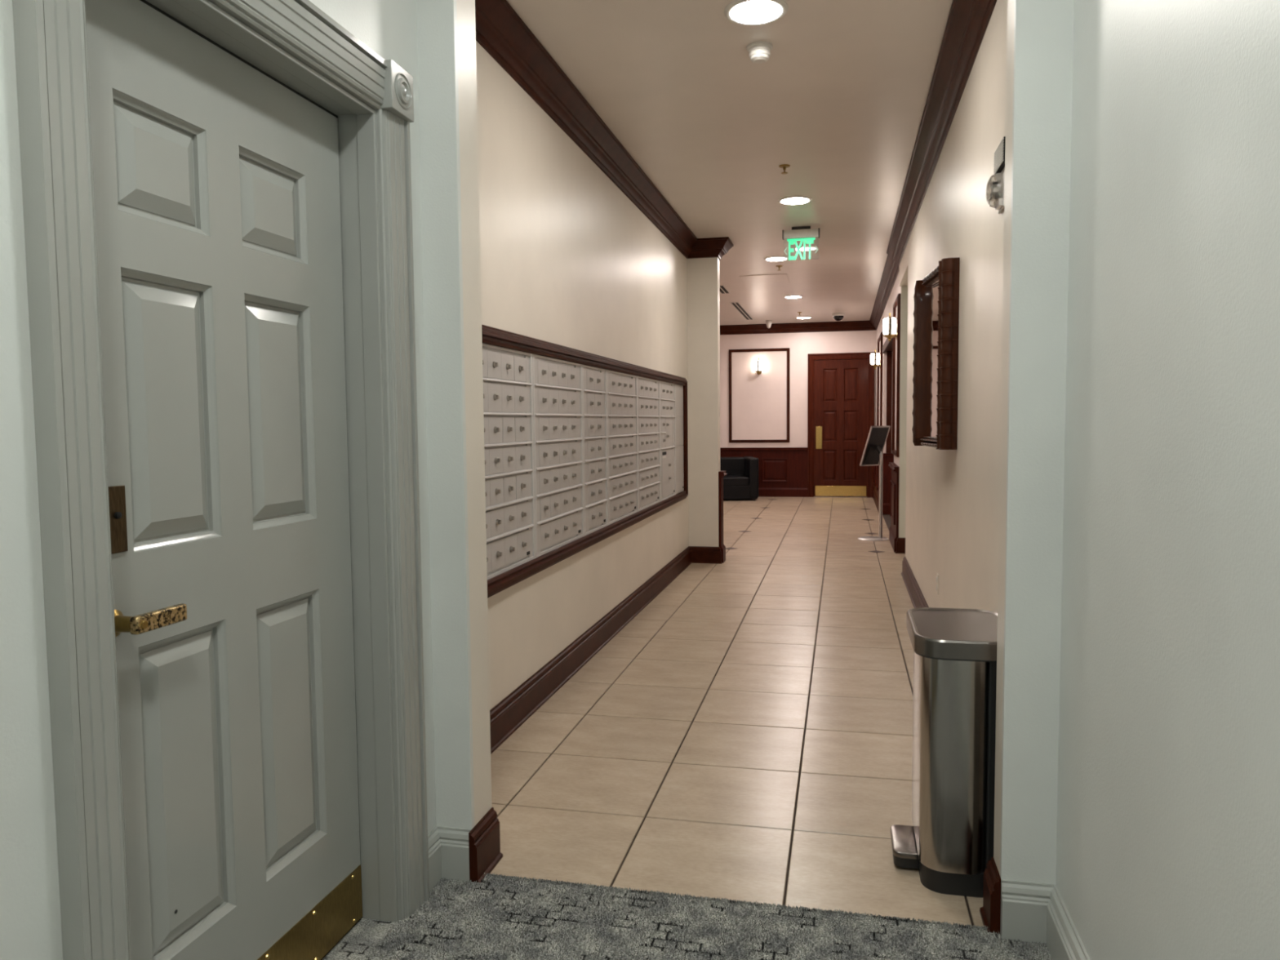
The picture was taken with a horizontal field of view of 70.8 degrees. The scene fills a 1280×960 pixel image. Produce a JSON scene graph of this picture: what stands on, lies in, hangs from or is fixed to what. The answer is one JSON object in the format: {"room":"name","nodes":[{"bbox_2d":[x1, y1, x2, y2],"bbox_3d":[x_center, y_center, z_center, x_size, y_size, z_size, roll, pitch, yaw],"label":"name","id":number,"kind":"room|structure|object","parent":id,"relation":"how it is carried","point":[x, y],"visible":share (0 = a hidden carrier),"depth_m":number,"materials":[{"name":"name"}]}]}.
{"room":"apartment building hallway","nodes":[
{"label":"apartment building hallway","id":0,"kind":"room"},
{"bbox_2d":[0,0,436,959],"bbox_3d":[-1.151,-0.196,0.689,0.205,3.025,4.005,0,4,13],"label":"wall","id":1,"kind":"structure","parent":0,"point":[30,919],"depth_m":1.33,"materials":[{"name":"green paint"}]},
{"bbox_2d":[12,0,429,959],"bbox_3d":[-0.821,0.096,1.929,0.219,2.275,1.170,0,4,13],"label":"door","id":2,"kind":"structure","parent":1,"relation":"in","point":[218,224],"depth_m":1.89,"materials":[{"name":"green paint"}]},
{"bbox_2d":[427,826,471,891],"bbox_3d":[-0.565,1.112,2.605,0.112,0.155,0.140,0,4,13],"label":"baseboard","id":3,"kind":"structure","parent":1,"relation":"attached to","point":[448,846],"depth_m":2.65,"materials":[{"name":"green paint"}]},
{"bbox_2d":[416,0,491,829],"bbox_3d":[-0.756,-0.331,2.702,0.542,3.025,0.155,0,4,13],"label":"wall","id":4,"kind":"structure","parent":0,"point":[436,20],"depth_m":2.61,"materials":[{"name":"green paint"}]},
{"bbox_2d":[468,807,502,882],"bbox_3d":[-0.464,1.103,2.721,0.034,0.155,0.179,0,4,13],"label":"baseboard","id":5,"kind":"structure","parent":4,"relation":"attached to","point":[484,840],"depth_m":2.70,"materials":[{"name":"brown wood"}]},
{"bbox_2d":[475,40,688,710],"bbox_3d":[-0.276,-0.529,5.680,0.175,3.025,5.880,0,4,13],"label":"wall","id":6,"kind":"structure","parent":0,"point":[568,260],"depth_m":4.75,"materials":[{"name":"beige paint"}]},
{"bbox_2d":[481,324,688,598],"bbox_3d":[-0.135,-0.217,5.829,0.037,1.110,5.155,0,4,13],"label":"surround","id":7,"kind":"object","parent":6,"relation":"attached to","point":[491,335],"visible":0.56,"depth_m":4.83,"materials":[{"name":"brown wood"}]},
{"bbox_2d":[482,342,535,579],"bbox_3d":[-0.608,-0.081,3.823,0.055,0.968,0.870,0,4,13],"label":"mailbox","id":8,"kind":"object","parent":7,"relation":"attached to","point":[507,373],"visible":0.69,"depth_m":3.92,"materials":[{"name":"grey metal"}]},
{"bbox_2d":[532,353,584,558],"bbox_3d":[-0.421,-0.136,4.653,0.055,0.968,0.825,0,4,13],"label":"mailbox","id":9,"kind":"object","parent":7,"relation":"attached to","point":[557,391],"visible":0.96,"depth_m":4.61,"materials":[{"name":"grey metal"}]},
{"bbox_2d":[582,364,608,536],"bbox_3d":[-0.272,-0.181,5.315,0.055,0.968,0.525,0,4,13],"label":"mailbox","id":10,"kind":"object","parent":7,"relation":"attached to","point":[593,379],"visible":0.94,"depth_m":5.31,"materials":[{"name":"grey metal"}]},
{"bbox_2d":[606,369,638,524],"bbox_3d":[-0.121,-0.226,5.987,0.055,0.968,0.845,0,4,13],"label":"mailbox","id":11,"kind":"object","parent":7,"relation":"attached to","point":[621,388],"visible":0.96,"depth_m":5.95,"materials":[{"name":"grey metal"}]},
{"bbox_2d":[636,375,660,511],"bbox_3d":[0.060,-0.280,6.795,0.055,0.968,0.805,0,4,13],"label":"mailbox","id":12,"kind":"object","parent":7,"relation":"attached to","point":[648,389],"visible":0.94,"depth_m":6.78,"materials":[{"name":"grey metal"}]},
{"bbox_2d":[659,380,675,501],"bbox_3d":[0.224,-0.329,7.525,0.055,0.968,0.685,0,4,13],"label":"mailbox","id":13,"kind":"object","parent":7,"relation":"attached to","point":[667,390],"visible":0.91,"depth_m":7.51,"materials":[{"name":"grey metal"}]},
{"bbox_2d":[675,384,684,493],"bbox_3d":[0.351,-0.366,8.067,0.014,0.968,0.420,0,4,13],"label":"blank panel","id":14,"kind":"object","parent":7,"relation":"attached to","point":[678,388],"visible":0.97,"depth_m":8.06,"materials":[{"name":"grey metal"}]},
{"bbox_2d":[475,0,733,260],"bbox_3d":[-0.063,-1.967,5.673,0.580,0.158,6.148,0,4,13],"label":"trim","id":15,"kind":"structure","parent":6,"relation":"attached to","point":[500,31],"depth_m":4.65,"materials":[{"name":"brown wood"}]},
{"bbox_2d":[489,546,722,754],"bbox_3d":[-0.003,0.899,5.792,0.322,0.155,6.030,0,4,13],"label":"baseboard","id":16,"kind":"structure","parent":6,"relation":"attached to","point":[512,712],"depth_m":4.96,"materials":[{"name":"brown wood"}]},
{"bbox_2d":[320,496,983,959],"bbox_3d":[0.761,0.937,7.421,5.250,0.153,17.800,0,4,13],"label":"floor","id":17,"kind":"structure","parent":0,"point":[747,735],"depth_m":3.80,"materials":[{"name":"tile"}]},
{"bbox_2d":[321,871,1052,959],"bbox_3d":[-0.248,1.308,0.591,1.810,0.014,4.013,0,4,13],"label":"carpet","id":18,"kind":"object","parent":17,"relation":"on","point":[498,917],"visible":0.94,"depth_m":2.38,"materials":[{"name":"grey carpet"}]},
{"bbox_2d":[720,456,758,500],"bbox_3d":[1.567,-0.029,15.484,0.840,0.720,0.780,-1,4,-1],"label":"armchair","id":19,"kind":"object","parent":17,"relation":"on","point":[741,479],"visible":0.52,"depth_m":15.12,"materials":[{"name":"black leather"}]},
{"bbox_2d":[723,475,749,485],"bbox_3d":[1.570,0.011,15.409,0.520,0.150,0.625,-1,4,-1],"label":"seat cushion","id":20,"kind":"object","parent":19,"relation":"on","point":[728,480],"depth_m":15.10,"materials":[{"name":"black leather"}]},
{"bbox_2d":[857,425,890,541],"bbox_3d":[2.627,0.030,10.124,0.338,1.277,0.338,-2,4,-15],"label":"sign stand","id":21,"kind":"object","parent":17,"relation":"on","point":[873,454],"visible":1,"depth_m":10.10,"materials":[{"name":"metal"}]},
{"bbox_2d":[890,607,997,897],"bbox_3d":[0.939,0.797,2.730,0.335,0.738,0.452,0,4,13],"label":"bin","id":22,"kind":"object","parent":17,"relation":"on","point":[949,842],"visible":0.8,"depth_m":2.54,"materials":[{"name":"silver metal"}]},
{"bbox_2d":[686,257,719,546],"bbox_3d":[0.524,-0.726,8.584,0.462,3.025,0.150,0,4,13],"label":"wall","id":23,"kind":"structure","parent":0,"point":[703,273],"depth_m":8.49,"materials":[{"name":"beige paint"}]},
{"bbox_2d":[718,471,727,563],"bbox_3d":[0.667,0.349,8.659,0.320,0.868,0.198,0,4,13],"label":"trim","id":24,"kind":"structure","parent":23,"relation":"attached to","point":[721,473],"depth_m":8.55,"materials":[{"name":"brown wood"}]},
{"bbox_2d":[506,0,952,325],"bbox_3d":[0.719,-2.223,7.166,5.250,0.156,17.900,0,4,13],"label":"ceiling","id":25,"kind":"structure","parent":0,"point":[839,98],"depth_m":4.93,"materials":[{"name":"beige paint"}]},
{"bbox_2d":[720,284,730,293],"bbox_3d":[1.051,-2.434,11.494,0.140,0.013,0.700,0,4,13],"label":"ceiling vent","id":26,"kind":"object","parent":25,"relation":"in","point":[723,289],"visible":0.7,"depth_m":11.53,"materials":[{"name":"white plastic"}]},
{"bbox_2d":[728,302,754,319],"bbox_3d":[1.581,-2.593,13.855,0.140,0.013,2.250,0,4,13],"label":"ceiling vent","id":27,"kind":"object","parent":25,"relation":"in","point":[738,306],"visible":1,"depth_m":13.69,"materials":[{"name":"white plastic"}]},
{"bbox_2d":[724,0,787,25],"bbox_3d":[0.474,-1.917,3.683,0.260,0.011,0.260,0,4,13],"label":"recessed light","id":28,"kind":"object","parent":25,"relation":"in","point":[745,12],"visible":1,"depth_m":3.68,"materials":[{"name":"white plastic"}]},
{"bbox_2d":[746,40,772,63],"bbox_3d":[0.537,-1.913,4.044,0.114,0.066,0.114,0,4,13],"label":"smoke detector","id":29,"kind":"object","parent":25,"relation":"attached to","point":[759,52],"visible":1,"depth_m":4.01,"materials":[{"name":"white plastic"}]},
{"bbox_2d":[765,320,771,328],"bbox_3d":[2.166,-2.618,15.134,0.100,0.130,0.100,0,4,13],"label":"sensor","id":30,"kind":"object","parent":25,"relation":"attached to","point":[768,322],"visible":1,"depth_m":15.10,"materials":[{"name":"white plastic"}]},
{"bbox_2d":[764,256,783,261],"bbox_3d":[1.418,-2.294,9.341,0.260,0.011,0.260,0,4,13],"label":"recessed light","id":31,"kind":"object","parent":25,"relation":"in","point":[771,258],"visible":0.73,"depth_m":9.35,"materials":[{"name":"white plastic"}]},
{"bbox_2d":[778,164,790,173],"bbox_3d":[0.954,-2.049,5.944,0.074,0.050,0.074,0,4,13],"label":"sprinkler","id":32,"kind":"object","parent":25,"relation":"attached to","point":[784,166],"visible":1,"depth_m":5.93,"materials":[{"name":"gold metal"}]},
{"bbox_2d":[783,295,802,298],"bbox_3d":[2.083,-2.488,12.234,0.260,0.011,0.260,0,4,13],"label":"recessed light","id":33,"kind":"object","parent":25,"relation":"in","point":[786,296],"visible":1,"depth_m":12.22,"materials":[{"name":"white plastic"}]},
{"bbox_2d":[777,195,812,204],"bbox_3d":[1.182,-2.131,6.868,0.260,0.011,0.260,0,4,13],"label":"recessed light","id":34,"kind":"object","parent":25,"relation":"in","point":[791,200],"visible":1,"depth_m":6.86,"materials":[{"name":"white plastic"}]},
{"bbox_2d":[782,226,819,260],"bbox_3d":[1.404,-2.061,7.845,0.318,0.280,0.065,0,4,13],"label":"exit sign","id":35,"kind":"object","parent":25,"relation":"hanging from","point":[802,242],"visible":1,"depth_m":7.83,"materials":[{"name":"green plastic"}]},
{"bbox_2d":[795,316,811,319],"bbox_3d":[2.686,-2.658,14.758,0.260,0.011,0.260,0,4,13],"label":"recessed light","id":36,"kind":"object","parent":25,"relation":"in","point":[797,317],"visible":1,"depth_m":14.77,"materials":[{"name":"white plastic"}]},
{"bbox_2d":[831,312,844,320],"bbox_3d":[3.141,-2.576,14.250,0.200,0.118,0.200,0,4,13],"label":"dome camera","id":37,"kind":"object","parent":25,"relation":"attached to","point":[837,316],"visible":1,"depth_m":14.18,"materials":[{"name":"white plastic"}]},
{"bbox_2d":[720,330,876,497],"bbox_3d":[2.323,-1.221,15.937,4.550,3.025,0.150,0,4,13],"label":"wall","id":38,"kind":"structure","parent":0,"point":[758,402],"depth_m":15.84,"materials":[{"name":"beige paint"}]},
{"bbox_2d":[754,357,763,374],"bbox_3d":[2.080,-1.995,15.782,0.147,0.295,0.158,0,4,13],"label":"wall sconce","id":39,"kind":"object","parent":38,"relation":"attached to","point":[758,365],"visible":1,"depth_m":15.73,"materials":[{"name":"white glass"}]},
{"bbox_2d":[728,347,790,442],"bbox_3d":[2.099,-1.484,15.878,1.068,1.648,0.030,0,4,13],"label":"trim","id":40,"kind":"structure","parent":38,"relation":"attached to","point":[788,349],"depth_m":15.86,"materials":[{"name":"brown wood"}]},
{"bbox_2d":[720,447,807,497],"bbox_3d":[1.561,-0.142,16.075,2.812,0.868,0.058,0,4,13],"label":"wainscoting","id":41,"kind":"structure","parent":38,"relation":"attached to","point":[782,471],"depth_m":15.87,"materials":[{"name":"brown wood"}]},
{"bbox_2d":[807,351,875,497],"bbox_3d":[3.476,-0.943,15.594,1.128,2.492,0.050,0,4,13],"label":"door","id":42,"kind":"structure","parent":38,"relation":"in","point":[841,393],"depth_m":15.61,"materials":[{"name":"brown wood"}]},
{"bbox_2d":[898,285,907,537],"bbox_3d":[3.155,-0.770,8.884,1.135,3.025,0.020,0,4,13],"label":"wall","id":43,"kind":"structure","parent":0,"point":[904,305],"depth_m":9.00,"materials":[{"name":"paint"}]},
{"bbox_2d":[993,0,1074,884],"bbox_3d":[1.060,-0.321,2.282,0.249,3.025,0.120,0,4,13],"label":"wall","id":44,"kind":"structure","parent":0,"point":[1043,29],"depth_m":2.26,"materials":[{"name":"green paint"}]},
{"bbox_2d":[979,857,1000,933],"bbox_3d":[0.935,1.111,2.406,0.034,0.155,0.120,0,4,13],"label":"baseboard","id":45,"kind":"structure","parent":44,"relation":"attached to","point":[990,912],"depth_m":2.36,"materials":[{"name":"brown wood"}]},
{"bbox_2d":[875,0,1279,959],"bbox_3d":[2.671,-0.629,6.783,1.158,3.025,17.600,0,4,13],"label":"wall","id":46,"kind":"structure","parent":0,"point":[1168,832],"depth_m":1.60,"materials":[{"name":"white paint"}]},
{"bbox_2d":[720,0,996,334],"bbox_3d":[0.629,-2.206,9.244,3.965,0.158,13.495,0,4,13],"label":"trim","id":47,"kind":"structure","parent":46,"relation":"attached to","point":[968,20],"depth_m":5.13,"materials":[{"name":"brown wood"}]},
{"bbox_2d":[870,350,879,368],"bbox_3d":[3.543,-1.814,13.544,0.158,0.295,0.147,0,4,13],"label":"wall sconce","id":48,"kind":"object","parent":46,"relation":"attached to","point":[874,357],"visible":0.89,"depth_m":13.49,"materials":[{"name":"white glass"}]},
{"bbox_2d":[876,332,883,426],"bbox_3d":[3.615,-1.351,13.584,0.030,1.635,1.250,0,4,13],"label":"trim","id":49,"kind":"structure","parent":46,"relation":"attached to","point":[880,338],"depth_m":13.01,"materials":[{"name":"brown wood"}]},
{"bbox_2d":[872,453,893,514],"bbox_3d":[3.810,-0.037,14.123,0.242,0.868,2.828,0,4,13],"label":"trim","id":50,"kind":"structure","parent":46,"relation":"attached to","point":[887,457],"depth_m":12.79,"materials":[{"name":"brown wood"}]},
{"bbox_2d":[882,337,893,453],"bbox_3d":[3.218,-0.607,11.374,0.200,2.375,2.905,0,4,13],"label":"door","id":51,"kind":"structure","parent":46,"relation":"in","point":[887,346],"depth_m":12.66,"materials":[{"name":"brown wood"}]},
{"bbox_2d":[882,312,897,341],"bbox_3d":[2.607,-1.594,9.378,0.158,0.295,0.147,0,4,13],"label":"wall sconce","id":52,"kind":"object","parent":46,"relation":"attached to","point":[889,324],"visible":0.95,"depth_m":9.33,"materials":[{"name":"white glass"}]},
{"bbox_2d":[888,462,899,552],"bbox_3d":[2.696,0.269,9.586,0.058,0.868,1.000,0,4,13],"label":"trim","id":53,"kind":"structure","parent":46,"relation":"attached to","point":[894,507],"depth_m":9.25,"materials":[{"name":"brown wood"}]},
{"bbox_2d":[891,293,900,457],"bbox_3d":[2.688,-1.074,9.459,0.030,1.635,0.875,0,4,13],"label":"trim","id":54,"kind":"structure","parent":46,"relation":"attached to","point":[897,302],"depth_m":9.08,"materials":[{"name":"brown wood"}]},
{"bbox_2d":[894,537,905,553],"bbox_3d":[3.209,0.629,9.464,1.069,0.155,1.059,0,4,13],"label":"baseboard","id":55,"kind":"structure","parent":46,"relation":"attached to","point":[900,542],"depth_m":9.06,"materials":[{"name":"brown wood"}]},
{"bbox_2d":[901,555,928,608],"bbox_3d":[1.689,0.925,5.149,0.034,0.155,5.575,0,4,13],"label":"baseboard","id":56,"kind":"structure","parent":46,"relation":"attached to","point":[917,599],"depth_m":6.76,"materials":[{"name":"brown wood"}]},
{"bbox_2d":[911,257,959,449],"bbox_3d":[1.526,-0.626,4.672,0.101,0.915,0.713,0,4,7],"label":"wall mirror","id":57,"kind":"object","parent":46,"relation":"attached to","point":[935,296],"visible":1,"depth_m":4.59,"materials":[{"name":"brown wood"}]},
{"bbox_2d":[923,278,938,437],"bbox_3d":[1.551,-0.629,4.722,0.032,0.815,0.585,0,4,7],"label":"mirror glass","id":58,"kind":"object","parent":57,"relation":"on","point":[931,291],"depth_m":4.77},
{"bbox_2d":[986,136,1005,213],"bbox_3d":[1.223,-1.048,3.074,0.055,0.230,0.239,0,4,13],"label":"fire alarm","id":59,"kind":"object","parent":46,"relation":"attached to","point":[995,188],"visible":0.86,"depth_m":3.09,"materials":[{"name":"white plastic"}]},
{"bbox_2d":[995,198,1003,209],"bbox_3d":[1.243,-0.954,3.115,0.014,0.022,0.075,0,4,13],"label":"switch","id":60,"kind":"object","parent":59,"relation":"attached to","point":[998,202],"depth_m":3.10,"materials":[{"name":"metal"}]},
{"bbox_2d":[1000,879,1089,959],"bbox_3d":[0.567,1.245,0.390,0.132,0.155,3.985,0,4,13],"label":"baseboard","id":61,"kind":"structure","parent":46,"relation":"attached to","point":[1036,912],"depth_m":2.30,"materials":[{"name":"green paint"}]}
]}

